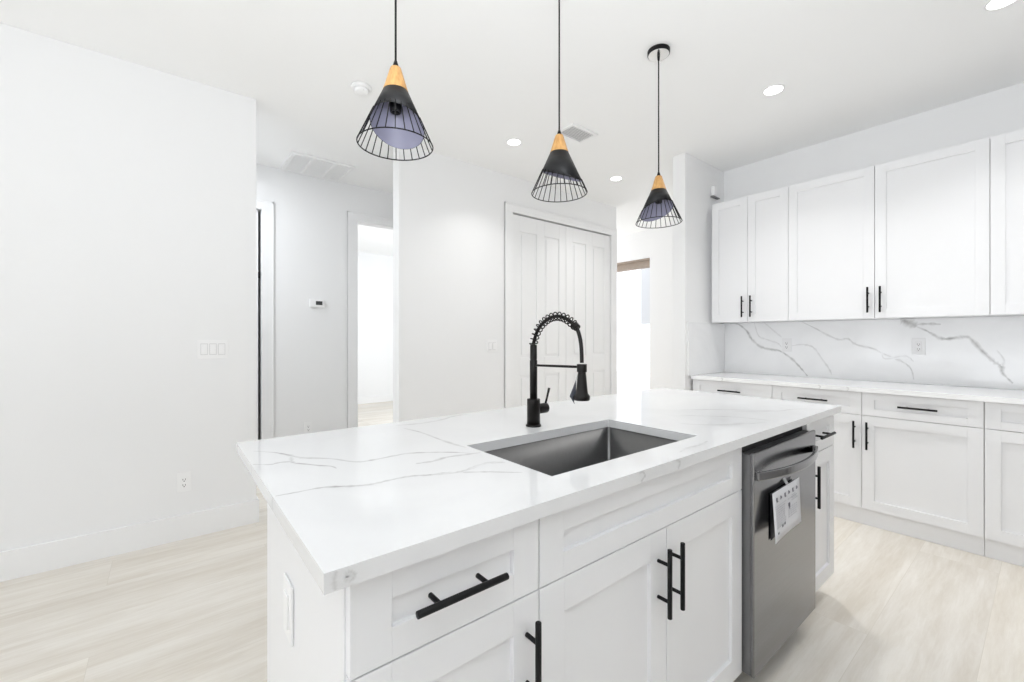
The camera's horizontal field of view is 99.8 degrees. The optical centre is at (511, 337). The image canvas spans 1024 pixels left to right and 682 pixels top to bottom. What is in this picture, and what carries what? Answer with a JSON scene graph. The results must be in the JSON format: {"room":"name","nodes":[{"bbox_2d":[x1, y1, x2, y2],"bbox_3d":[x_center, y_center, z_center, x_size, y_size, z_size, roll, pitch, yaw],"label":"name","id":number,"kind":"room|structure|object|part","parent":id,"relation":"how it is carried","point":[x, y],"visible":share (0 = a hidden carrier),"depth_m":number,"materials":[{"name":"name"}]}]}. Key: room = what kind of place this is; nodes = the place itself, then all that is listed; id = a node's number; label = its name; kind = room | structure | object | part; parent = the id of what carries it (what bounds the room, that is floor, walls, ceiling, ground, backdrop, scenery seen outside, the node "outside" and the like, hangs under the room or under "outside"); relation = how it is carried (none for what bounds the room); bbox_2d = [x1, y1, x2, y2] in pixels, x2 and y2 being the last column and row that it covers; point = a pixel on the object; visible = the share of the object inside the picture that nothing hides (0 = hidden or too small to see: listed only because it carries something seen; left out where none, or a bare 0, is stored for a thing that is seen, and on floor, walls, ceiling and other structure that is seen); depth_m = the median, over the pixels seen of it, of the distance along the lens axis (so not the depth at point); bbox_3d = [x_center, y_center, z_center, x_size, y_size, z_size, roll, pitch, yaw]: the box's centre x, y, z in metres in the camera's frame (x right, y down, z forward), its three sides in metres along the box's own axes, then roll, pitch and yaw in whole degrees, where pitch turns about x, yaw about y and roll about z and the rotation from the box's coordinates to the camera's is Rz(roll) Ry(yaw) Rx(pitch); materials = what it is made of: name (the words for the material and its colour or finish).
{"room":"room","nodes":[
{"label":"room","id":0,"kind":"room"},
{"bbox_2d":[258,212,258,439],"bbox_3d":[-3.023,-0.184,4.184,1.010,2.853,0.889,0,0,-39],"label":"wall","id":1,"kind":"structure","parent":0,"point":[258,212],"depth_m":4.15,"materials":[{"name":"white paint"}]},
{"bbox_2d":[0,23,615,551],"bbox_3d":[-2.236,-0.184,2.580,8.935,2.853,0.120,0,0,-39],"label":"wall","id":2,"kind":"structure","parent":0,"point":[128,189],"depth_m":2.57,"materials":[{"name":"white paint"}]},
{"bbox_2d":[0,500,256,581],"bbox_3d":[-3.701,1.167,1.321,5.073,0.150,0.016,0,0,-39],"label":"baseboard","id":3,"kind":"structure","parent":2,"relation":"attached to","point":[48,556],"depth_m":2.47,"materials":[{"name":"white wood"}]},
{"bbox_2d":[177,471,190,492],"bbox_3d":[-2.027,0.891,2.665,0.072,0.118,0.009,0,0,-39],"label":"wall outlet","id":4,"kind":"object","parent":2,"relation":"attached to","point":[183,479],"visible":1,"depth_m":2.66,"materials":[{"name":"white plastic"}]},
{"bbox_2d":[181,476,186,487],"bbox_3d":[-2.025,0.891,2.663,0.033,0.068,0.003,0,0,-39],"label":"receptacle","id":5,"kind":"object","parent":4,"relation":"attached to","point":[183,478],"depth_m":2.66,"materials":[{"name":"white plastic"}]},
{"bbox_2d":[197,340,227,358],"bbox_3d":[-1.911,0.072,2.757,0.164,0.118,0.010,0,0,-39],"label":"light switch","id":6,"kind":"object","parent":2,"relation":"attached to","point":[206,349],"visible":1,"depth_m":2.75,"materials":[{"name":"white plastic"}]},
{"bbox_2d":[256,495,258,521],"bbox_3d":[-1.753,1.167,2.957,0.014,0.150,0.136,0,0,-39],"label":"baseboard","id":7,"kind":"structure","parent":2,"relation":"attached to","point":[257,499],"depth_m":2.91,"materials":[{"name":"white wood"}]},
{"bbox_2d":[487,340,496,351],"bbox_3d":[-0.190,0.078,4.135,0.118,0.118,0.010,0,0,-39],"label":"light switch","id":8,"kind":"object","parent":2,"relation":"attached to","point":[491,344],"visible":1,"depth_m":4.13,"materials":[{"name":"white plastic"}]},
{"bbox_2d":[513,214,565,406],"bbox_3d":[0.289,-0.004,4.561,0.762,2.469,0.035,0,0,-39],"label":"door","id":9,"kind":"structure","parent":2,"relation":"in","point":[539,247],"depth_m":4.54,"materials":[{"name":"white wood"}]},
{"bbox_2d":[505,201,616,407],"bbox_3d":[0.611,-0.048,4.774,1.742,2.580,0.014,0,0,-39],"label":"trim","id":10,"kind":"structure","parent":2,"relation":"attached to","point":[510,208],"depth_m":4.36,"materials":[{"name":"white wood"}]},
{"bbox_2d":[566,226,609,399],"bbox_3d":[0.887,-0.004,5.040,0.759,2.469,0.035,0,0,-39],"label":"door","id":11,"kind":"structure","parent":2,"relation":"in","point":[587,253],"depth_m":5.02,"materials":[{"name":"white wood"}]},
{"bbox_2d":[256,164,392,439],"bbox_3d":[-2.127,-0.184,4.255,5.200,2.853,0.120,0,0,-39],"label":"wall","id":12,"kind":"structure","parent":0,"point":[310,213],"depth_m":4.28,"materials":[{"name":"white paint"}]},
{"bbox_2d":[256,210,259,439],"bbox_3d":[-2.683,0.021,3.793,0.803,2.418,0.037,0,0,-39],"label":"door","id":13,"kind":"structure","parent":12,"relation":"in","point":[257,272],"depth_m":4.02,"materials":[{"name":"white wood"}]},
{"bbox_2d":[256,199,273,438],"bbox_3d":[-2.647,-0.020,3.753,1.020,2.525,0.014,0,0,-39],"label":"trim","id":14,"kind":"structure","parent":12,"relation":"attached to","point":[267,207],"depth_m":4.04,"materials":[{"name":"white wood"}]},
{"bbox_2d":[304,422,311,433],"bbox_3d":[-2.014,0.890,4.263,0.072,0.118,0.009,0,0,-39],"label":"wall outlet","id":15,"kind":"object","parent":12,"relation":"attached to","point":[307,425],"visible":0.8,"depth_m":4.26,"materials":[{"name":"white plastic"}]},
{"bbox_2d":[309,299,323,307],"bbox_3d":[-1.948,-0.346,4.305,0.136,0.083,0.025,0,0,-39],"label":"thermostat","id":16,"kind":"object","parent":12,"relation":"attached to","point":[312,302],"visible":1,"depth_m":4.29,"materials":[{"name":"white plastic"}]},
{"bbox_2d":[347,211,392,427],"bbox_3d":[-1.313,-0.041,4.821,1.032,2.567,0.014,0,0,-39],"label":"trim","id":17,"kind":"structure","parent":12,"relation":"attached to","point":[353,218],"depth_m":4.53,"materials":[{"name":"white wood"}]},
{"bbox_2d":[358,221,392,229],"bbox_3d":[-1.359,-0.003,4.870,0.834,2.490,0.130,0,0,-39],"label":"trim","id":18,"kind":"structure","parent":12,"relation":"attached to","point":[359,222],"depth_m":4.74,"materials":[{"name":"white wood"}]},
{"bbox_2d":[358,252,392,396],"bbox_3d":[-1.943,-0.184,6.714,3.840,2.853,3.489,0,0,-39],"label":"wall","id":19,"kind":"structure","parent":0,"point":[375,271],"depth_m":8.27,"materials":[{"name":"white paint"}]},
{"bbox_2d":[358,394,392,403],"bbox_3d":[-3.107,1.177,7.880,3.200,0.130,0.015,0,0,-39],"label":"baseboard","id":20,"kind":"structure","parent":19,"relation":"attached to","point":[381,398],"depth_m":8.26,"materials":[{"name":"white wood"}]},
{"bbox_2d":[0,0,1023,255],"bbox_3d":[-1.419,-1.671,2.611,10.650,0.120,10.950,0,0,-39],"label":"ceiling","id":21,"kind":"structure","parent":0,"point":[479,75],"depth_m":2.56,"materials":[{"name":"white paint"}]},
{"bbox_2d":[281,151,355,181],"bbox_3d":[-1.831,-1.603,4.071,0.546,0.016,0.485,0,0,-39],"label":"ceiling vent","id":22,"kind":"object","parent":21,"relation":"in","point":[296,162],"visible":1,"depth_m":4.05,"materials":[{"name":"white plastic"}]},
{"bbox_2d":[286,155,349,179],"bbox_3d":[-1.833,-1.603,4.073,0.478,0.004,0.410,0,0,-39],"label":"grille","id":23,"kind":"object","parent":22,"relation":"attached to","point":[300,164],"depth_m":4.08,"materials":[{"name":"white plastic"}]},
{"bbox_2d":[351,81,371,95],"bbox_3d":[-0.966,-1.590,2.768,0.124,0.039,0.124,0,0,-39],"label":"smoke detector","id":24,"kind":"object","parent":21,"relation":"attached to","point":[360,88],"visible":1,"depth_m":2.74,"materials":[{"name":"white plastic"}]},
{"bbox_2d":[356,0,433,160],"bbox_3d":[-0.391,-1.127,1.448,0.250,0.965,0.250,0,0,6],"label":"pendant light","id":25,"kind":"object","parent":21,"relation":"hanging from","point":[394,118],"visible":1,"depth_m":1.46,"materials":[{"name":"black metal"}]},
{"bbox_2d":[389,102,401,114],"bbox_3d":[-0.391,-0.791,1.448,0.042,0.068,0.042,0,0,6],"label":"socket","id":26,"kind":"object","parent":25,"relation":"attached to","point":[392,104],"depth_m":1.44,"materials":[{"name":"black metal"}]},
{"bbox_3d":[-0.391,-1.252,1.448,0.007,0.658,0.007,0,0,6],"label":"cord","id":27,"kind":"part","parent":25,"relation":"part of","materials":[{"name":"black metal"}]},
{"bbox_3d":[-0.389,-0.753,1.464,0.180,0.147,0.183,0,0,6],"label":"lamp shade","id":28,"kind":"part","parent":25,"relation":"part of","materials":[{"name":"black metal"}]},
{"bbox_2d":[506,138,520,145],"bbox_3d":[0.016,-1.607,3.541,0.124,0.006,0.124,0,0,-39],"label":"recessed light","id":29,"kind":"object","parent":21,"relation":"in","point":[513,141],"visible":1,"depth_m":3.52,"materials":[{"name":"white plastic"}]},
{"bbox_2d":[531,0,587,201],"bbox_3d":[0.211,-1.127,1.929,0.250,0.965,0.250,0,0,-39],"label":"pendant light","id":30,"kind":"object","parent":21,"relation":"hanging from","point":[559,163],"visible":1,"depth_m":1.90,"materials":[{"name":"black metal"}]},
{"bbox_3d":[0.211,-1.252,1.929,0.007,0.658,0.007,0,0,-39],"label":"cord","id":31,"kind":"part","parent":30,"relation":"part of","materials":[{"name":"black metal"}]},
{"bbox_3d":[0.222,-0.753,1.916,0.180,0.147,0.183,0,0,-39],"label":"lamp shade","id":32,"kind":"part","parent":30,"relation":"part of","materials":[{"name":"black metal"}]},
{"bbox_2d":[555,123,597,143],"bbox_3d":[0.508,-1.605,3.390,0.288,0.012,0.193,0,0,-39],"label":"ceiling vent","id":33,"kind":"object","parent":21,"relation":"in","point":[574,132],"visible":0.89,"depth_m":3.38,"materials":[{"name":"white plastic"}]},
{"bbox_2d":[610,176,621,180],"bbox_3d":[1.050,-1.607,4.351,0.124,0.006,0.124,0,0,-39],"label":"recessed light","id":34,"kind":"object","parent":21,"relation":"in","point":[614,178],"visible":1,"depth_m":4.34,"materials":[{"name":"white plastic"}]},
{"bbox_2d":[635,43,682,227],"bbox_3d":[0.823,-1.127,2.419,0.250,0.965,0.250,0,0,-24],"label":"pendant light","id":35,"kind":"object","parent":21,"relation":"hanging from","point":[659,203],"visible":1,"depth_m":2.41,"materials":[{"name":"black metal"}]},
{"bbox_3d":[0.816,-0.753,2.434,0.180,0.147,0.183,0,0,-24],"label":"lamp shade","id":36,"kind":"part","parent":35,"relation":"part of","materials":[{"name":"black metal"}]},
{"bbox_3d":[0.823,-1.252,2.419,0.007,0.658,0.007,0,0,-24],"label":"cord","id":37,"kind":"part","parent":35,"relation":"part of","materials":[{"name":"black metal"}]},
{"bbox_3d":[0.823,-1.585,2.419,0.113,0.002,0.113,0,0,18],"label":"plate","id":38,"kind":"part","parent":35,"relation":"part of","materials":[{"name":"white metal"}]},
{"bbox_2d":[762,84,784,94],"bbox_3d":[1.696,-1.607,2.797,0.124,0.006,0.124,0,0,-39],"label":"recessed light","id":39,"kind":"object","parent":21,"relation":"in","point":[773,89],"visible":1,"depth_m":2.79,"materials":[{"name":"white plastic"}]},
{"bbox_2d":[984,0,1015,10],"bbox_3d":[2.340,-1.607,2.056,0.124,0.006,0.124,0,0,-39],"label":"recessed light","id":40,"kind":"object","parent":21,"relation":"in","point":[990,5],"visible":1,"depth_m":2.08,"materials":[{"name":"white plastic"}]},
{"bbox_2d":[0,401,1023,681],"bbox_3d":[-1.419,1.302,2.611,10.650,0.120,10.950,0,0,-39],"label":"floor","id":41,"kind":"structure","parent":0,"point":[893,607],"depth_m":1.92,"materials":[{"name":"beige wood"}]},
{"bbox_2d":[267,503,541,681],"bbox_3d":[-0.288,0.801,1.004,0.384,0.884,0.700,0,0,-39],"label":"base cabinet","id":42,"kind":"object","parent":41,"relation":"on","point":[470,612],"visible":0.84,"depth_m":0.78,"materials":[{"name":"white paint"}]},
{"bbox_2d":[283,573,293,646],"bbox_3d":[-0.489,0.591,0.940,0.009,0.125,0.078,0,0,-39],"label":"wall outlet","id":43,"kind":"object","parent":42,"relation":"attached to","point":[288,590],"visible":1,"depth_m":0.93,"materials":[{"name":"white plastic"}]},
{"bbox_2d":[284,590,288,629],"bbox_3d":[-0.491,0.591,0.938,0.004,0.072,0.033,0,0,-39],"label":"receptacle","id":44,"kind":"object","parent":43,"relation":"attached to","point":[286,592],"depth_m":0.93,"materials":[{"name":"white plastic"}]},
{"bbox_3d":[-0.450,0.801,0.913,0.017,0.884,0.640,0,0,-39],"label":"panel","id":45,"kind":"part","parent":42,"relation":"part of","materials":[{"name":"white paint"}]},
{"bbox_3d":[-0.100,0.438,0.772,0.380,0.151,0.020,0,0,-39],"label":"drawer","id":46,"kind":"part","parent":42,"relation":"part of","materials":[{"name":"white paint"}]},
{"bbox_3d":[-0.100,0.827,0.772,0.380,0.619,0.020,0,0,-39],"label":"door","id":47,"kind":"part","parent":42,"relation":"part of","materials":[{"name":"white paint"}]},
{"bbox_3d":[-0.088,0.435,0.743,0.180,0.012,0.042,0,0,-39],"label":"handle","id":48,"kind":"part","parent":42,"relation":"part of","materials":[{"name":"black metal"}]},
{"bbox_3d":[0.042,0.641,0.847,0.012,0.180,0.042,0,0,-39],"label":"handle","id":49,"kind":"part","parent":42,"relation":"part of","materials":[{"name":"black metal"}]},
{"bbox_2d":[537,447,741,681],"bbox_3d":[0.243,0.801,1.392,0.931,0.884,0.642,0,0,-39],"label":"base cabinet","id":50,"kind":"object","parent":41,"relation":"on","point":[642,582],"visible":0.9,"depth_m":1.13,"materials":[{"name":"white paint"}]},
{"bbox_2d":[236,388,840,594],"bbox_3d":[0.365,0.343,1.718,2.376,0.031,0.964,0,0,-39],"label":"countertop","id":51,"kind":"structure","parent":50,"relation":"on","point":[356,505],"depth_m":1.08,"materials":[{"name":"white stone"}]},
{"bbox_2d":[526,312,589,427],"bbox_3d":[0.176,0.118,1.530,0.113,0.420,0.295,0,0,-39],"label":"faucet","id":52,"kind":"object","parent":51,"relation":"on","point":[535,408],"visible":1,"depth_m":1.57,"materials":[{"name":"black metal"}]},
{"bbox_3d":[0.113,0.266,1.632,0.048,0.038,0.038,0,0,-39],"label":"handle","id":53,"kind":"part","parent":52,"relation":"part of","materials":[{"name":"black metal"}]},
{"bbox_3d":[0.135,0.222,1.649,0.028,0.063,0.010,0,0,-39],"label":"lever","id":54,"kind":"part","parent":52,"relation":"part of","materials":[{"name":"black metal"}]},
{"bbox_3d":[0.163,0.099,1.502,0.033,0.026,0.246,0,0,-39],"label":"docking arm","id":55,"kind":"part","parent":52,"relation":"part of","materials":[{"name":"black metal"}]},
{"bbox_2d":[570,375,577,403],"bbox_3d":[0.204,0.169,1.422,0.025,0.102,0.021,0,0,-39],"label":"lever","id":56,"kind":"object","parent":52,"relation":"hanging from","point":[573,391],"visible":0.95,"depth_m":1.43,"materials":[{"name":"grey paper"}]},
{"bbox_2d":[486,427,676,475],"bbox_3d":[0.242,0.468,1.379,0.720,0.220,0.417,0,0,-39],"label":"sink","id":57,"kind":"object","parent":51,"relation":"in","point":[562,454],"visible":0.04,"depth_m":1.60,"materials":[{"name":"metal"}]},
{"bbox_3d":[0.233,0.827,1.038,0.466,0.619,0.020,0,0,-39],"label":"door","id":58,"kind":"part","parent":50,"relation":"part of","materials":[{"name":"white paint"}]},
{"bbox_3d":[0.402,0.642,1.135,0.012,0.180,0.042,0,0,-39],"label":"handle","id":59,"kind":"part","parent":50,"relation":"part of","materials":[{"name":"black metal"}]},
{"bbox_3d":[0.451,0.643,1.175,0.012,0.180,0.042,0,0,-39],"label":"handle","id":60,"kind":"part","parent":50,"relation":"part of","materials":[{"name":"black metal"}]},
{"bbox_3d":[0.595,0.827,1.329,0.457,0.619,0.020,0,0,-39],"label":"door","id":61,"kind":"part","parent":50,"relation":"part of","materials":[{"name":"white paint"}]},
{"bbox_2d":[693,379,771,398],"bbox_3d":[2.007,0.801,3.713,0.657,0.884,0.634,0,0,-39],"label":"base cabinet","id":62,"kind":"object","parent":41,"relation":"on","point":[722,387],"visible":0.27,"depth_m":3.51,"materials":[{"name":"white paint"}]},
{"bbox_3d":[1.771,0.435,3.515,0.042,0.012,0.180,0,0,-39],"label":"handle","id":63,"kind":"part","parent":62,"relation":"part of","materials":[{"name":"black metal"}]},
{"bbox_2d":[741,426,817,677],"bbox_3d":[0.873,0.811,1.850,0.607,0.862,0.673,0,0,-39],"label":"dishwasher","id":64,"kind":"object","parent":41,"relation":"on","point":[778,579],"visible":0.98,"depth_m":1.54,"materials":[{"name":"silver metal"}]},
{"bbox_2d":[742,426,801,451],"bbox_3d":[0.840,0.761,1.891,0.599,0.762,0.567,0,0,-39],"label":"control panel","id":65,"kind":"object","parent":64,"relation":"in","point":[757,445],"depth_m":1.65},
{"bbox_2d":[770,477,800,542],"bbox_3d":[0.993,0.618,1.567,0.299,0.195,0.036,0,0,-40],"label":"leaflet","id":66,"kind":"object","parent":64,"relation":"attached to","point":[785,507],"visible":1,"depth_m":1.55,"materials":[{"name":"paper"}]},
{"bbox_3d":[1.065,0.466,1.610,0.582,0.028,0.058,0,0,-39],"label":"handle","id":67,"kind":"part","parent":64,"relation":"part of","materials":[{"name":"silver metal"}]},
{"bbox_2d":[802,415,835,592],"bbox_3d":[1.239,0.801,2.190,0.371,0.884,0.642,0,0,-39],"label":"base cabinet","id":68,"kind":"object","parent":41,"relation":"on","point":[824,428],"visible":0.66,"depth_m":2.01,"materials":[{"name":"white paint"}]},
{"bbox_3d":[1.407,0.438,1.979,0.371,0.151,0.020,0,0,-39],"label":"drawer","id":69,"kind":"part","parent":68,"relation":"part of","materials":[{"name":"white paint"}]},
{"bbox_3d":[1.307,0.642,1.860,0.012,0.180,0.042,0,0,-39],"label":"handle","id":70,"kind":"part","parent":68,"relation":"part of","materials":[{"name":"black metal"}]},
{"bbox_3d":[1.407,0.827,1.979,0.371,0.619,0.020,0,0,-39],"label":"door","id":71,"kind":"part","parent":68,"relation":"part of","materials":[{"name":"white paint"}]},
{"bbox_3d":[1.404,0.436,1.938,0.180,0.012,0.042,0,0,-39],"label":"handle","id":72,"kind":"part","parent":68,"relation":"part of","materials":[{"name":"black metal"}]},
{"bbox_2d":[772,385,984,555],"bbox_3d":[2.547,0.801,3.039,0.657,0.884,1.090,0,0,-39],"label":"base cabinet","id":73,"kind":"object","parent":41,"relation":"on","point":[912,466],"visible":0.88,"depth_m":2.68,"materials":[{"name":"white paint"}]},
{"bbox_3d":[2.135,0.434,3.061,0.042,0.012,0.180,0,0,-39],"label":"handle","id":74,"kind":"part","parent":73,"relation":"part of","materials":[{"name":"black metal"}]},
{"bbox_3d":[2.159,0.436,3.080,0.020,0.148,0.540,0,0,-39],"label":"drawer","id":75,"kind":"part","parent":73,"relation":"part of","materials":[{"name":"white paint"}]},
{"bbox_3d":[2.159,0.822,3.080,0.020,0.615,0.540,0,0,-39],"label":"door","id":76,"kind":"part","parent":73,"relation":"part of","materials":[{"name":"white paint"}]},
{"bbox_3d":[2.282,0.642,2.878,0.042,0.180,0.012,0,0,-39],"label":"handle","id":77,"kind":"part","parent":73,"relation":"part of","materials":[{"name":"black metal"}]},
{"bbox_2d":[691,372,1023,404],"bbox_3d":[2.646,0.343,2.928,0.643,0.030,2.664,0,0,-39],"label":"countertop","id":78,"kind":"structure","parent":73,"relation":"on","point":[995,395],"depth_m":2.91,"materials":[{"name":"white stone"}]},
{"bbox_3d":[2.325,0.642,2.824,0.042,0.180,0.012,0,0,-39],"label":"handle","id":79,"kind":"part","parent":73,"relation":"part of","materials":[{"name":"black metal"}]},
{"bbox_3d":[2.476,0.434,2.635,0.042,0.012,0.180,0,0,-39],"label":"handle","id":80,"kind":"part","parent":73,"relation":"part of","materials":[{"name":"black metal"}]},
{"bbox_3d":[2.500,0.436,2.653,0.020,0.148,0.546,0,0,-39],"label":"drawer","id":81,"kind":"part","parent":73,"relation":"part of","materials":[{"name":"white paint"}]},
{"bbox_3d":[2.500,0.822,2.653,0.020,0.615,0.546,0,0,-39],"label":"door","id":82,"kind":"part","parent":73,"relation":"part of","materials":[{"name":"white paint"}]},
{"bbox_2d":[985,402,1023,566],"bbox_3d":[3.174,0.801,2.256,0.657,0.884,0.912,0,0,-39],"label":"base cabinet","id":83,"kind":"object","parent":41,"relation":"on","point":[1004,423],"visible":0.99,"depth_m":2.38,"materials":[{"name":"white paint"}]},
{"bbox_3d":[2.957,0.436,2.082,0.020,0.148,0.911,0,0,-39],"label":"drawer","id":84,"kind":"part","parent":83,"relation":"part of","materials":[{"name":"white paint"}]},
{"bbox_2d":[617,371,649,393],"bbox_3d":[3.997,1.382,10.887,8.150,0.120,16.000,0,0,-39],"label":"floor","id":85,"kind":"structure","parent":0,"point":[626,381],"depth_m":13.06,"materials":[{"name":"white"}]},
{"bbox_2d":[641,268,649,323],"bbox_3d":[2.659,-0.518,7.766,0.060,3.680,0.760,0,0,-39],"label":"window","id":86,"kind":"structure","parent":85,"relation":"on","point":[645,273],"depth_m":7.96,"materials":[{"name":"white glass"}]},
{"bbox_2d":[617,224,672,388],"bbox_3d":[1.230,-0.184,7.583,0.200,2.853,6.099,0,0,-39],"label":"wall","id":87,"kind":"structure","parent":0,"point":[656,244],"depth_m":6.28,"materials":[{"name":"white paint"}]},
{"bbox_2d":[617,258,649,271],"bbox_3d":[1.822,-1.136,6.860,0.180,0.117,0.968,0,0,-39],"label":"trim","id":88,"kind":"structure","parent":87,"relation":"attached to","point":[641,263],"depth_m":6.73,"materials":[{"name":"beige wood"}]},
{"bbox_2d":[673,153,723,390],"bbox_3d":[2.280,-0.184,4.441,2.089,2.853,0.120,0,0,-39],"label":"wall","id":89,"kind":"structure","parent":0,"point":[693,178],"depth_m":3.81,"materials":[{"name":"white paint"}]},
{"bbox_2d":[687,322,724,374],"bbox_3d":[1.790,0.095,3.962,0.658,0.466,0.014,0,0,-39],"label":"backsplash","id":90,"kind":"structure","parent":89,"relation":"attached to","point":[705,341],"depth_m":3.93,"materials":[{"name":"white stone"}]},
{"bbox_2d":[711,209,711,322],"bbox_3d":[1.888,-0.674,4.015,0.020,1.068,0.052,0,0,-39],"label":"trim","id":91,"kind":"structure","parent":89,"relation":"attached to","point":[711,209],"depth_m":4.03,"materials":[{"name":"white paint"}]},
{"bbox_2d":[710,186,719,199],"bbox_3d":[1.906,-1.361,4.043,0.130,0.103,0.032,0,0,-39],"label":"sensor","id":92,"kind":"object","parent":89,"relation":"attached to","point":[713,188],"visible":1,"depth_m":4.01,"materials":[{"name":"white plastic"}]},
{"bbox_2d":[724,82,1023,323],"bbox_3d":[3.080,-0.184,2.998,0.120,2.853,3.131,0,0,-39],"label":"wall","id":93,"kind":"structure","parent":0,"point":[998,112],"depth_m":3.22,"materials":[{"name":"white paint"}]},
{"bbox_2d":[712,187,795,322],"bbox_3d":[2.130,-0.674,3.778,0.385,1.070,0.615,0,0,-39],"label":"upper cabinet","id":94,"kind":"object","parent":93,"relation":"attached to","point":[750,233],"visible":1,"depth_m":3.67,"materials":[{"name":"white paint"}]},
{"bbox_3d":[1.923,-0.674,3.810,0.020,1.070,0.305,0,0,-39],"label":"door","id":95,"kind":"part","parent":94,"relation":"part of","materials":[{"name":"white paint"}]},
{"bbox_3d":[2.018,-0.267,3.645,0.042,0.180,0.012,0,0,-39],"label":"handle","id":96,"kind":"part","parent":94,"relation":"part of","materials":[{"name":"black metal"}]},
{"bbox_3d":[2.116,-0.674,3.570,0.020,1.070,0.306,0,0,-39],"label":"door","id":97,"kind":"part","parent":94,"relation":"part of","materials":[{"name":"white paint"}]},
{"bbox_2d":[725,316,1023,389],"bbox_3d":[2.891,0.095,3.125,0.015,0.466,2.666,0,0,-39],"label":"backsplash","id":98,"kind":"structure","parent":93,"relation":"attached to","point":[985,352],"depth_m":3.21,"materials":[{"name":"white stone"}]},
{"bbox_2d":[782,338,790,351],"bbox_3d":[2.383,0.062,3.741,0.009,0.118,0.072,0,0,-39],"label":"wall outlet","id":99,"kind":"object","parent":98,"relation":"attached to","point":[786,342],"visible":1,"depth_m":3.74,"materials":[{"name":"white plastic"}]},
{"bbox_2d":[784,341,788,348],"bbox_3d":[2.381,0.062,3.740,0.003,0.068,0.033,0,0,-39],"label":"receptacle","id":100,"kind":"object","parent":99,"relation":"attached to","point":[786,343],"depth_m":3.74,"materials":[{"name":"white plastic"}]},
{"bbox_2d":[912,338,925,354],"bbox_3d":[2.908,0.062,3.085,0.009,0.118,0.072,0,0,-39],"label":"wall outlet","id":101,"kind":"object","parent":98,"relation":"attached to","point":[918,344],"visible":1,"depth_m":3.08,"materials":[{"name":"white plastic"}]},
{"bbox_2d":[915,342,921,350],"bbox_3d":[2.906,0.062,3.083,0.003,0.068,0.033,0,0,-39],"label":"receptacle","id":102,"kind":"object","parent":101,"relation":"attached to","point":[918,345],"depth_m":3.08,"materials":[{"name":"white plastic"}]},
{"bbox_2d":[788,137,992,320],"bbox_3d":[2.661,-0.674,3.115,0.385,1.070,1.079,0,0,-39],"label":"upper cabinet","id":103,"kind":"object","parent":93,"relation":"attached to","point":[909,237],"visible":1,"depth_m":2.94,"materials":[{"name":"white paint"}]},
{"bbox_3d":[2.381,-0.674,3.239,0.020,1.070,0.535,0,0,-39],"label":"door","id":104,"kind":"part","parent":103,"relation":"part of","materials":[{"name":"white paint"}]},
{"bbox_3d":[2.505,-0.267,3.036,0.042,0.180,0.012,0,0,-39],"label":"handle","id":105,"kind":"part","parent":103,"relation":"part of","materials":[{"name":"black metal"}]},
{"bbox_3d":[2.547,-0.267,2.983,0.042,0.180,0.012,0,0,-39],"label":"handle","id":106,"kind":"part","parent":103,"relation":"part of","materials":[{"name":"black metal"}]},
{"bbox_3d":[2.719,-0.674,2.817,0.020,1.070,0.540,0,0,-39],"label":"door","id":107,"kind":"part","parent":103,"relation":"part of","materials":[{"name":"white paint"}]},
{"bbox_2d":[990,129,1023,315],"bbox_3d":[3.283,-0.674,2.339,0.385,1.070,0.906,0,0,-39],"label":"upper cabinet","id":108,"kind":"object","parent":93,"relation":"attached to","point":[1006,150],"visible":1,"depth_m":2.55,"materials":[{"name":"white paint"}]}
]}

